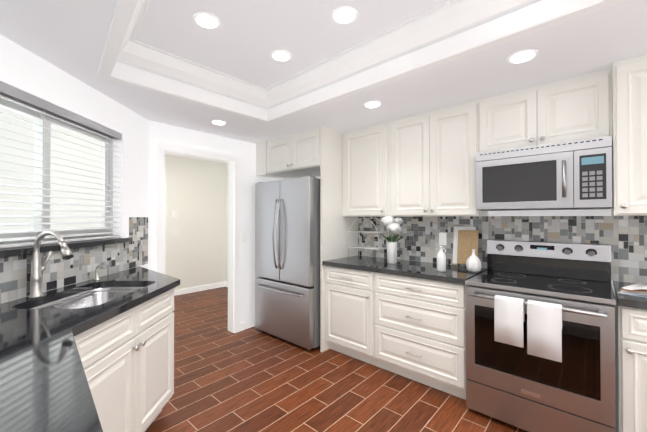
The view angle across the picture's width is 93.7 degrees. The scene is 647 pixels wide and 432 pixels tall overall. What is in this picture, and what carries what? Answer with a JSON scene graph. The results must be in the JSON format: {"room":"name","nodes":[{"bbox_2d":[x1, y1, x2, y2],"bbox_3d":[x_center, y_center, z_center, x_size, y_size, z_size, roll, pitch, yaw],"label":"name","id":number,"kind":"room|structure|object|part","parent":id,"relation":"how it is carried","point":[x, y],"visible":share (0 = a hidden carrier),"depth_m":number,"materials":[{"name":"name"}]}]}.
{"room":"kitchen","nodes":[
{"label":"kitchen","id":0,"kind":"room"},
{"bbox_2d":[0,34,148,302],"bbox_3d":[-1.732,0.057,1.890,0.160,2.620,2.250,0,0,-1],"label":"wall","id":1,"kind":"structure","parent":0,"point":[25,70],"depth_m":2.31,"materials":[{"name":"white paint"}]},
{"bbox_2d":[0,98,112,247],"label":"window","id":2,"kind":"structure","parent":1,"relation":"in","point":[106,166],"depth_m":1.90,"materials":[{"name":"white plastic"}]},
{"bbox_2d":[0,81,121,247],"bbox_3d":[-1.679,-0.260,1.806,0.067,0.852,1.403,0,0,-1],"label":"window blind","id":3,"kind":"object","parent":2,"relation":"attached to","point":[20,97],"visible":0.98,"depth_m":1.87,"materials":[{"name":"grey plastic"}]},
{"bbox_2d":[0,237,132,257],"bbox_3d":[-1.668,0.192,1.828,0.106,0.038,1.525,0,0,-1],"label":"window sill","id":4,"kind":"structure","parent":1,"relation":"attached to","point":[14,251],"depth_m":1.85,"materials":[{"name":"black stone"}]},
{"bbox_2d":[0,239,147,302],"bbox_3d":[-1.650,0.330,1.890,0.002,0.233,2.000,0,0,-1],"label":"backsplash","id":5,"kind":"structure","parent":1,"relation":"attached to","point":[82,264],"depth_m":1.98,"materials":[{"name":"tile"}]},
{"bbox_2d":[97,0,172,85],"bbox_3d":[-0.258,-1.032,0.718,3.476,0.238,0.600,0,-1,42],"label":"trim","id":6,"kind":"structure","parent":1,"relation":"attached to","point":[121,46],"depth_m":1.90,"materials":[{"name":"white paint"}]},
{"bbox_2d":[129,217,147,240],"bbox_3d":[-1.668,0.115,2.744,0.002,0.210,0.294,0,0,-1],"label":"backsplash","id":7,"kind":"structure","parent":1,"relation":"attached to","point":[138,228],"depth_m":2.73,"materials":[{"name":"tile"}]},
{"bbox_2d":[165,155,223,289],"bbox_3d":[-3.200,0.077,4.730,0.120,2.620,3.840,0,-1,42],"label":"wall","id":8,"kind":"structure","parent":0,"point":[197,244],"depth_m":5.57,"materials":[{"name":"white paint"}]},
{"bbox_2d":[164,174,165,273],"bbox_3d":[-3.019,0.337,4.795,0.060,2.100,1.000,0,-1,42],"label":"door frame","id":9,"kind":"structure","parent":8,"relation":"attached to","point":[165,228],"depth_m":5.17,"materials":[{"name":"white paint"}]},
{"bbox_2d":[172,211,177,217],"bbox_3d":[-2.593,-0.027,5.302,0.021,0.115,0.090,0,-1,42],"label":"light switch","id":10,"kind":"object","parent":8,"relation":"attached to","point":[174,214],"depth_m":5.29,"materials":[{"name":"white plastic"}]},
{"bbox_2d":[174,282,224,295],"bbox_3d":[-3.157,1.341,4.670,0.012,0.090,3.620,0,-1,42],"label":"baseboard","id":11,"kind":"structure","parent":8,"relation":"attached to","point":[199,288],"depth_m":5.61,"materials":[{"name":"white paint"}]},
{"bbox_2d":[165,154,225,163],"bbox_3d":[-2.351,-1.149,3.966,2.175,0.180,3.620,0,-1,42],"label":"ceiling","id":12,"kind":"structure","parent":0,"point":[194,158],"depth_m":5.53,"materials":[{"name":"white paint"}]},
{"bbox_2d":[148,120,283,328],"bbox_3d":[-1.112,0.069,3.615,0.120,2.620,1.920,0,-1,42],"label":"wall","id":13,"kind":"structure","parent":0,"point":[176,135],"depth_m":3.65,"materials":[{"name":"white paint"}]},
{"bbox_2d":[156,141,239,332],"bbox_3d":[-1.363,0.327,3.331,0.156,2.100,0.925,0,-1,42],"label":"door frame","id":14,"kind":"structure","parent":13,"relation":"attached to","point":[164,148],"depth_m":3.58,"materials":[{"name":"white paint"}]},
{"bbox_2d":[240,322,244,330],"bbox_3d":[-1.312,1.332,3.282,0.012,0.090,1.070,0,-1,42],"label":"baseboard","id":15,"kind":"structure","parent":13,"relation":"attached to","point":[242,326],"depth_m":3.65,"materials":[{"name":"white paint"}]},
{"bbox_2d":[224,163,227,281],"bbox_3d":[-1.103,0.081,5.350,2.180,2.620,0.120,0,-1,42],"label":"wall","id":16,"kind":"structure","parent":0,"point":[225,165],"depth_m":6.01,"materials":[{"name":"white paint"}]},
{"bbox_2d":[0,0,646,143],"bbox_3d":[0.485,-1.094,1.042,5.940,0.330,3.880,0,-1,42],"label":"ceiling","id":17,"kind":"structure","parent":0,"point":[245,40],"depth_m":1.88,"materials":[{"name":"white paint"}]},
{"bbox_2d":[133,55,260,119],"bbox_3d":[-0.965,-1.020,2.376,0.213,0.238,0.930,0,-1,42],"label":"trim","id":18,"kind":"structure","parent":17,"relation":"attached to","point":[174,67],"depth_m":2.38,"materials":[{"name":"white paint"}]},
{"bbox_2d":[193,12,220,28],"bbox_3d":[-0.683,-1.141,1.777,0.149,0.005,0.149,0,0,36],"label":"recessed light","id":19,"kind":"object","parent":17,"relation":"in","point":[205,20],"depth_m":1.77,"materials":[{"name":"white paint"}]},
{"bbox_2d":[211,120,226,124],"bbox_3d":[-1.026,-0.913,2.968,0.149,0.005,0.149,0,0,36],"label":"recessed light","id":20,"kind":"object","parent":17,"relation":"in","point":[217,122],"depth_m":2.95,"materials":[{"name":"white paint"}]},
{"bbox_2d":[271,50,291,61],"bbox_3d":[-0.300,-1.138,2.160,0.149,0.005,0.149,0,0,36],"label":"recessed light","id":21,"kind":"object","parent":17,"relation":"in","point":[278,55],"depth_m":2.15,"materials":[{"name":"white paint"}]},
{"bbox_2d":[331,6,357,23],"bbox_3d":[0.120,-1.141,1.730,0.149,0.005,0.149,0,0,36],"label":"recessed light","id":22,"kind":"object","parent":17,"relation":"in","point":[344,15],"depth_m":1.72,"materials":[{"name":"white paint"}]},
{"bbox_2d":[363,101,381,107],"bbox_3d":[0.403,-0.916,2.495,0.149,0.005,0.149,0,0,36],"label":"recessed light","id":23,"kind":"object","parent":17,"relation":"in","point":[371,104],"depth_m":2.48,"materials":[{"name":"white paint"}]},
{"bbox_2d":[253,0,627,123],"bbox_3d":[0.671,-1.025,1.729,3.439,0.238,0.239,0,-1,42],"label":"trim","id":24,"kind":"structure","parent":17,"relation":"attached to","point":[419,35],"depth_m":1.81,"materials":[{"name":"white paint"}]},
{"bbox_2d":[507,50,537,63],"bbox_3d":[1.153,-0.921,1.758,0.149,0.005,0.149,0,0,36],"label":"recessed light","id":25,"kind":"object","parent":17,"relation":"in","point":[523,56],"depth_m":1.75,"materials":[{"name":"white paint"}]},
{"bbox_2d":[145,287,615,431],"bbox_3d":[-0.223,1.392,1.959,8.200,0.050,4.090,0,-1,42],"label":"floor","id":26,"kind":"structure","parent":0,"point":[252,379],"depth_m":2.37,"materials":[{"name":"brown tile"}]},
{"bbox_2d":[45,288,173,431],"bbox_3d":[-1.324,0.928,1.669,0.636,0.873,0.925,0,0,-1],"label":"base cabinet","id":27,"kind":"object","parent":26,"relation":"on","point":[127,358],"visible":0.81,"depth_m":1.64,"materials":[{"name":"white paint"}]},
{"bbox_2d":[255,176,319,350],"bbox_3d":[-0.274,0.485,3.566,0.920,1.784,0.772,0,-1,42],"label":"fridge","id":28,"kind":"object","parent":26,"relation":"on","point":[316,286],"depth_m":3.23,"materials":[{"name":"grey metal"}]},
{"bbox_3d":[-0.508,0.317,3.305,0.787,1.008,0.070,0,-1,42],"label":"fridge handle","id":29,"kind":"part","parent":28,"relation":"part of","materials":[{"name":"silver metal"}]},
{"bbox_3d":[-0.460,0.472,3.359,0.920,1.740,0.072,0,-1,42],"label":"fridge door","id":30,"kind":"part","parent":28,"relation":"part of","materials":[{"name":"silver metal"}]},
{"bbox_2d":[256,126,357,351],"bbox_3d":[-0.222,0.235,3.673,1.119,2.287,0.634,0,-1,42],"label":"panel","id":31,"kind":"object","parent":26,"relation":"on","point":[335,225],"visible":0.54,"depth_m":3.19,"materials":[{"name":"white paint"}]},
{"bbox_2d":[325,265,378,366],"bbox_3d":[0.413,0.935,3.099,0.584,0.879,0.635,0,-1,42],"label":"base cabinet","id":32,"kind":"object","parent":26,"relation":"on","point":[349,312],"visible":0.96,"depth_m":2.86,"materials":[{"name":"white paint"}]},
{"bbox_2d":[375,272,466,399],"bbox_3d":[0.923,0.932,2.644,0.776,0.879,0.635,0,-1,42],"label":"base cabinet","id":33,"kind":"object","parent":26,"relation":"on","point":[420,330],"visible":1,"depth_m":2.39,"materials":[{"name":"white paint"}]},
{"bbox_2d":[322,255,486,283],"bbox_3d":[0.707,0.473,2.844,1.368,0.039,0.629,0,-1,42],"label":"countertop","id":34,"kind":"structure","parent":33,"relation":"on","point":[429,271],"depth_m":2.66,"materials":[{"name":"black stone"}]},
{"bbox_2d":[348,218,388,260],"bbox_3d":[0.483,0.237,3.274,0.388,0.438,0.218,0,-1,42],"label":"wire rack","id":35,"kind":"object","parent":34,"relation":"on","point":[378,248],"visible":0.85,"depth_m":3.30,"materials":[{"name":"white metal"}]},
{"bbox_2d":[380,216,404,263],"bbox_3d":[0.656,0.228,2.918,0.231,0.452,0.238,0,-1,42],"label":"vase","id":36,"kind":"object","parent":34,"relation":"on","point":[392,225],"visible":1,"depth_m":2.88,"materials":[{"name":"white ceramic"}]},
{"bbox_2d":[437,246,445,271],"bbox_3d":[0.961,0.349,2.470,0.074,0.202,0.070,0,-1,42],"label":"ceramic bottle","id":37,"kind":"object","parent":34,"relation":"on","point":[441,261],"visible":1,"depth_m":2.45,"materials":[{"name":"white ceramic"}]},
{"bbox_2d":[452,226,478,267],"bbox_3d":[1.242,0.272,2.654,0.213,0.356,0.173,0,-1,42],"label":"cutting board","id":38,"kind":"object","parent":34,"relation":"on","point":[465,241],"visible":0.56,"depth_m":2.65,"materials":[{"name":"brown wood"}]},
{"bbox_2d":[466,249,480,272],"bbox_3d":[1.211,0.360,2.442,0.110,0.181,0.112,0,-1,42],"label":"ribbed vase","id":39,"kind":"object","parent":34,"relation":"on","point":[473,263],"visible":1,"depth_m":2.41,"materials":[{"name":"white ceramic"}]},
{"bbox_2d":[465,270,615,431],"bbox_3d":[1.471,0.909,2.087,0.760,0.917,0.722,0,-1,42],"label":"range","id":40,"kind":"object","parent":26,"relation":"on","point":[543,295],"depth_m":1.84,"materials":[{"name":"grey metal"}]},
{"bbox_2d":[494,295,524,347],"bbox_3d":[1.162,0.650,1.896,0.155,0.289,0.057,0,-1,42],"label":"towel","id":41,"kind":"object","parent":40,"relation":"hanging from","point":[509,316],"visible":0.96,"depth_m":1.88,"materials":[{"name":"white fabric"}]},
{"bbox_3d":[1.251,0.529,1.843,0.690,0.025,0.062,0,-1,42],"label":"kitchen range handle","id":42,"kind":"part","parent":40,"relation":"part of","materials":[{"name":"silver metal"}]},
{"bbox_3d":[1.492,0.465,2.113,0.760,0.027,0.660,0,-1,42],"label":"range top","id":43,"kind":"part","parent":40,"relation":"part of","materials":[{"name":"black glass"}]},
{"bbox_2d":[527,300,561,362],"bbox_3d":[1.295,0.664,1.777,0.162,0.319,0.057,0,-1,42],"label":"towel","id":44,"kind":"object","parent":40,"relation":"hanging from","point":[544,329],"visible":0.96,"depth_m":1.75,"materials":[{"name":"white fabric"}]},
{"bbox_2d":[487,239,610,282],"bbox_3d":[1.675,0.327,2.318,0.760,0.254,0.112,0,-1,42],"label":"control panel","id":45,"kind":"object","parent":40,"relation":"attached to","point":[579,263],"depth_m":2.26,"materials":[{"name":"silver metal"}]},
{"bbox_3d":[1.649,0.255,2.290,0.620,0.065,0.034,0,-1,42],"label":"range knob","id":46,"kind":"part","parent":45,"relation":"part of","materials":[{"name":"silver metal"}]},
{"bbox_2d":[613,290,646,431],"bbox_3d":[1.994,0.925,1.687,0.528,0.879,0.635,0,-1,42],"label":"base cabinet","id":47,"kind":"object","parent":26,"relation":"on","point":[630,369],"visible":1,"depth_m":1.62,"materials":[{"name":"white paint"}]},
{"bbox_3d":[2.565,0.921,1.176,0.996,0.879,0.635,0,-1,42],"label":"base cabinet","id":48,"kind":"object","parent":26,"relation":"on","visible":0},
{"bbox_2d":[612,281,646,309],"bbox_3d":[2.374,0.463,1.353,1.552,0.039,0.629,0,-1,42],"label":"countertop","id":49,"kind":"structure","parent":48,"relation":"on","point":[631,301],"depth_m":1.64,"materials":[{"name":"black stone"}]},
{"bbox_2d":[617,283,646,297],"bbox_3d":[1.938,0.421,1.637,0.298,0.047,0.438,0,0,-28],"label":"open book","id":50,"kind":"object","parent":49,"relation":"on","point":[639,289],"visible":1,"depth_m":1.74,"materials":[{"name":"white paper"}]},
{"bbox_3d":[-0.505,0.915,0.221,1.700,0.879,0.505,0,-1,42],"label":"base cabinet","id":51,"kind":"object","parent":26,"relation":"on","visible":0},
{"bbox_2d":[0,266,179,431],"bbox_3d":[-0.845,0.461,1.096,3.408,0.039,1.353,0,-1,42],"label":"countertop","id":52,"kind":"structure","parent":51,"relation":"on","point":[44,385],"depth_m":0.96,"materials":[{"name":"black stone"}]},
{"bbox_2d":[28,230,73,297],"bbox_3d":[-1.474,0.261,1.639,0.278,0.367,0.159,0,-1,42],"label":"tap","id":53,"kind":"object","parent":52,"relation":"on","point":[37,268],"visible":1,"depth_m":1.65,"materials":[{"name":"silver metal"}]},
{"bbox_2d":[28,286,145,308],"bbox_3d":[-1.335,0.587,1.774,0.464,0.199,0.690,0,0,-1],"label":"sink basin","id":54,"kind":"object","parent":52,"relation":"in","point":[101,295],"visible":0.1,"depth_m":2.01,"materials":[{"name":"silver metal"}]},
{"bbox_2d":[93,265,105,279],"bbox_3d":[-1.570,0.396,2.127,0.067,0.104,0.064,0,-1,42],"label":"tap","id":55,"kind":"object","parent":52,"relation":"on","point":[97,273],"visible":1,"depth_m":2.12,"materials":[{"name":"silver metal"}]},
{"bbox_2d":[316,177,631,287],"bbox_3d":[1.738,0.061,2.436,5.940,2.620,0.120,0,-1,42],"label":"wall","id":56,"kind":"structure","parent":0,"point":[602,212],"depth_m":2.33,"materials":[{"name":"white paint"}]},
{"bbox_2d":[267,127,319,177],"bbox_3d":[-0.163,-0.710,3.606,0.891,0.398,0.664,0,-1,42],"label":"upper cabinet","id":57,"kind":"object","parent":56,"relation":"attached to","point":[297,155],"visible":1,"depth_m":3.37,"materials":[{"name":"white paint"}]},
{"bbox_2d":[342,121,400,216],"bbox_3d":[0.510,-0.453,3.210,0.594,0.918,0.354,0,-1,42],"label":"upper cabinet","id":58,"kind":"object","parent":56,"relation":"attached to","point":[366,171],"visible":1,"depth_m":3.07,"materials":[{"name":"white paint"}]},
{"bbox_2d":[391,100,488,216],"bbox_3d":[1.022,-0.456,2.752,0.776,0.918,0.354,0,-1,42],"label":"upper cabinet","id":59,"kind":"object","parent":56,"relation":"attached to","point":[433,163],"visible":0.98,"depth_m":2.60,"materials":[{"name":"white paint"}]},
{"bbox_2d":[358,216,646,283],"bbox_3d":[1.784,0.225,2.308,3.700,0.450,0.002,0,-1,42],"label":"backsplash","id":60,"kind":"structure","parent":56,"relation":"attached to","point":[625,237],"depth_m":2.46,"materials":[{"name":"tile"}]},
{"bbox_2d":[439,233,446,244],"bbox_3d":[1.133,0.219,2.884,0.070,0.116,0.007,0,-1,42],"label":"electrical outlet","id":61,"kind":"object","parent":60,"relation":"attached to","point":[442,239],"visible":1,"depth_m":2.88,"materials":[{"name":"white plastic"}]},
{"bbox_2d":[479,68,611,152],"bbox_3d":[1.598,-0.701,2.240,0.764,0.436,0.354,0,-1,42],"label":"upper cabinet","id":62,"kind":"object","parent":56,"relation":"attached to","point":[574,108],"visible":0.98,"depth_m":2.09,"materials":[{"name":"white paint"}]},
{"bbox_2d":[476,136,611,210],"bbox_3d":[1.566,-0.262,2.201,0.754,0.433,0.451,0,-1,42],"label":"over-the-range microwave","id":63,"kind":"object","parent":62,"relation":"attached to","point":[590,143],"depth_m":2.03,"materials":[{"name":"silver metal"}]},
{"bbox_3d":[1.454,-0.232,2.075,0.754,0.363,0.028,0,-1,42],"label":"door of the microwave with range hood","id":64,"kind":"part","parent":63,"relation":"part of","materials":[{"name":"silver metal"}]},
{"bbox_3d":[1.544,-0.238,1.947,0.019,0.233,0.044,0,-1,42],"label":"handle of the microwave with range hood","id":65,"kind":"part","parent":63,"relation":"part of","materials":[{"name":"silver metal"}]},
{"bbox_2d":[611,54,646,215],"bbox_3d":[2.140,-0.464,1.693,0.766,0.918,0.444,0,-1,42],"label":"upper cabinet","id":66,"kind":"object","parent":56,"relation":"attached to","point":[629,137],"visible":0.98,"depth_m":1.76,"materials":[{"name":"white paint"}]}
]}

